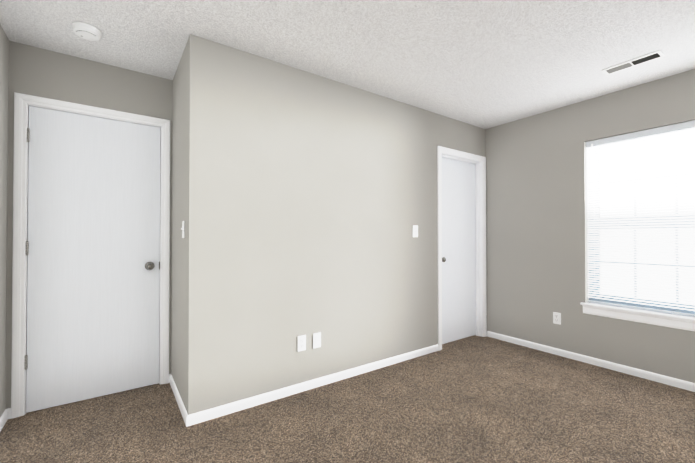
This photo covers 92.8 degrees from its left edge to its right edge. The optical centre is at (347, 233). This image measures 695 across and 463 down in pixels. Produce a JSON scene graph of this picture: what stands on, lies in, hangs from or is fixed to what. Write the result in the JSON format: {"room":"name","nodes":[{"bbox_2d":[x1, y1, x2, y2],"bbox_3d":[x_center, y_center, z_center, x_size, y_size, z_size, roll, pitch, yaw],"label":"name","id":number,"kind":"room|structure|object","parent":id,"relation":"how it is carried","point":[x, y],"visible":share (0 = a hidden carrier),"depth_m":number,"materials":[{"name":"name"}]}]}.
{"room":"empty bedroom","nodes":[
{"label":"empty bedroom","id":0,"kind":"room"},
{"bbox_2d":[0,24,8,416],"bbox_3d":[-0.945,-0.042,0.269,0.115,2.440,4.465,0,-1,-35],"label":"wall","id":1,"kind":"structure","parent":0,"point":[4,79],"depth_m":2.05,"materials":[{"name":"beige paint"}]},
{"bbox_2d":[0,408,10,431],"bbox_3d":[-0.919,1.143,0.346,0.029,0.072,4.350,0,-1,-35],"label":"baseboard","id":2,"kind":"structure","parent":1,"relation":"attached to","point":[5,416],"depth_m":2.01,"materials":[{"name":"white wood"}]},
{"bbox_2d":[6,41,172,408],"bbox_3d":[-1.881,-0.021,2.411,1.056,2.440,0.115,0,-1,-35],"label":"wall","id":3,"kind":"structure","parent":0,"point":[39,72],"depth_m":2.32,"materials":[{"name":"beige paint"}]},
{"bbox_2d":[11,92,169,418],"bbox_3d":[-1.824,0.145,2.439,0.898,2.108,0.132,0,-1,-35],"label":"door frame","id":4,"kind":"structure","parent":3,"relation":"attached to","point":[23,103],"depth_m":2.18,"materials":[{"name":"white wood"}]},
{"bbox_2d":[24,106,159,412],"bbox_3d":[-1.792,0.171,2.386,0.774,2.024,0.103,0,-1,-35],"label":"door","id":5,"kind":"structure","parent":3,"relation":"in","point":[93,269],"depth_m":2.37,"materials":[{"name":"white paint"}]},
{"bbox_2d":[171,43,186,405],"bbox_3d":[-1.219,-0.020,2.489,0.115,2.440,0.750,0,-1,-35],"label":"wall","id":6,"kind":"structure","parent":0,"point":[178,240],"depth_m":2.37,"materials":[{"name":"beige paint"}]},
{"bbox_2d":[181,221,184,237],"bbox_3d":[-1.100,-0.024,2.203,0.020,0.115,0.070,0,-1,-35],"label":"light switch","id":7,"kind":"object","parent":6,"relation":"attached to","point":[183,229],"visible":1,"depth_m":2.19,"materials":[{"name":"white plastic"}]},
{"bbox_2d":[185,34,484,414],"bbox_3d":[0.289,-0.015,3.023,3.195,2.440,0.115,0,-1,-35],"label":"wall","id":8,"kind":"structure","parent":0,"point":[311,199],"depth_m":2.49,"materials":[{"name":"beige paint"}]},
{"bbox_2d":[297,335,305,351],"bbox_3d":[-0.344,0.830,2.493,0.070,0.115,0.008,0,-1,-35],"label":"outlet","id":9,"kind":"object","parent":8,"relation":"attached to","point":[301,343],"visible":1,"depth_m":2.49,"materials":[{"name":"white plastic"}]},
{"bbox_2d":[313,332,320,348],"bbox_3d":[-0.237,0.833,2.569,0.070,0.115,0.007,0,-1,-35],"label":"outlet","id":10,"kind":"object","parent":8,"relation":"attached to","point":[316,340],"visible":1,"depth_m":2.56,"materials":[{"name":"white plastic"}]},
{"bbox_2d":[413,225,417,236],"bbox_3d":[0.662,-0.017,3.204,0.070,0.115,0.020,0,-1,-35],"label":"light switch","id":11,"kind":"object","parent":8,"relation":"attached to","point":[415,230],"visible":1,"depth_m":3.21,"materials":[{"name":"white plastic"}]},
{"bbox_2d":[442,157,475,343],"bbox_3d":[1.236,0.184,3.695,0.714,2.024,0.103,0,-1,-35],"label":"door","id":12,"kind":"structure","parent":8,"relation":"in","point":[458,254],"depth_m":3.72,"materials":[{"name":"white paint"}]},
{"bbox_2d":[437,146,486,350],"bbox_3d":[1.244,0.158,3.685,0.850,2.108,0.132,0,-1,-35],"label":"door frame","id":13,"kind":"structure","parent":8,"relation":"attached to","point":[478,161],"depth_m":3.85,"materials":[{"name":"white wood"}]},
{"bbox_2d":[0,335,694,462],"bbox_3d":[0.754,1.237,1.587,4.996,0.108,5.250,0,-1,-35],"label":"floor","id":14,"kind":"structure","parent":0,"point":[476,399],"depth_m":2.08,"materials":[{"name":"brown carpet"}]},
{"bbox_2d":[169,344,438,426],"bbox_3d":[-0.249,1.169,3.014,2.357,0.072,0.762,0,-1,-35],"label":"baseboard","id":15,"kind":"structure","parent":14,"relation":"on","point":[214,413],"depth_m":2.43,"materials":[{"name":"white wood"}]},
{"bbox_2d":[0,0,694,128],"bbox_3d":[0.754,-1.299,1.611,4.996,0.100,5.250,0,-1,-35],"label":"ceiling","id":16,"kind":"structure","parent":0,"point":[485,64],"depth_m":2.14,"materials":[{"name":"white paint"}]},
{"bbox_2d":[71,22,101,40],"bbox_3d":[-1.591,-1.223,2.021,0.146,0.042,0.146,0,-1,-35],"label":"smoke detector","id":17,"kind":"object","parent":16,"relation":"attached to","point":[86,31],"visible":1,"depth_m":1.99,"materials":[{"name":"white plastic"}]},
{"bbox_2d":[601,50,664,74],"bbox_3d":[2.072,-1.236,2.411,0.125,0.009,0.335,0,-1,-35],"label":"ceiling vent","id":18,"kind":"object","parent":16,"relation":"in","point":[646,58],"visible":1,"depth_m":2.39,"materials":[{"name":"white metal"}]},
{"bbox_2d":[485,69,694,391],"bbox_3d":[2.692,-0.020,2.516,0.172,2.440,3.715,0,-1,-35],"label":"wall","id":19,"kind":"structure","parent":0,"point":[517,234],"depth_m":3.23,"materials":[{"name":"beige paint"}]},
{"bbox_2d":[553,312,560,324],"bbox_3d":[2.064,0.840,3.262,0.008,0.115,0.070,0,-1,-35],"label":"outlet","id":20,"kind":"object","parent":19,"relation":"attached to","point":[556,317],"visible":1,"depth_m":3.26,"materials":[{"name":"white plastic"}]},
{"bbox_2d":[580,120,694,331],"bbox_3d":[2.667,-0.059,2.514,0.185,1.599,1.510,0,-1,-35],"label":"window unit","id":21,"kind":"structure","parent":19,"relation":"in","point":[677,314],"depth_m":2.77,"materials":[{"name":"white plastic"}]},
{"label":"outside","id":22,"kind":"structure","parent":0,"visible":0},
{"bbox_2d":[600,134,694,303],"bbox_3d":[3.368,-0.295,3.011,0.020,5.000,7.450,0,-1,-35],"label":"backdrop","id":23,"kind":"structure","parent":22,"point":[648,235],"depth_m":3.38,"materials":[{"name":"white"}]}
]}

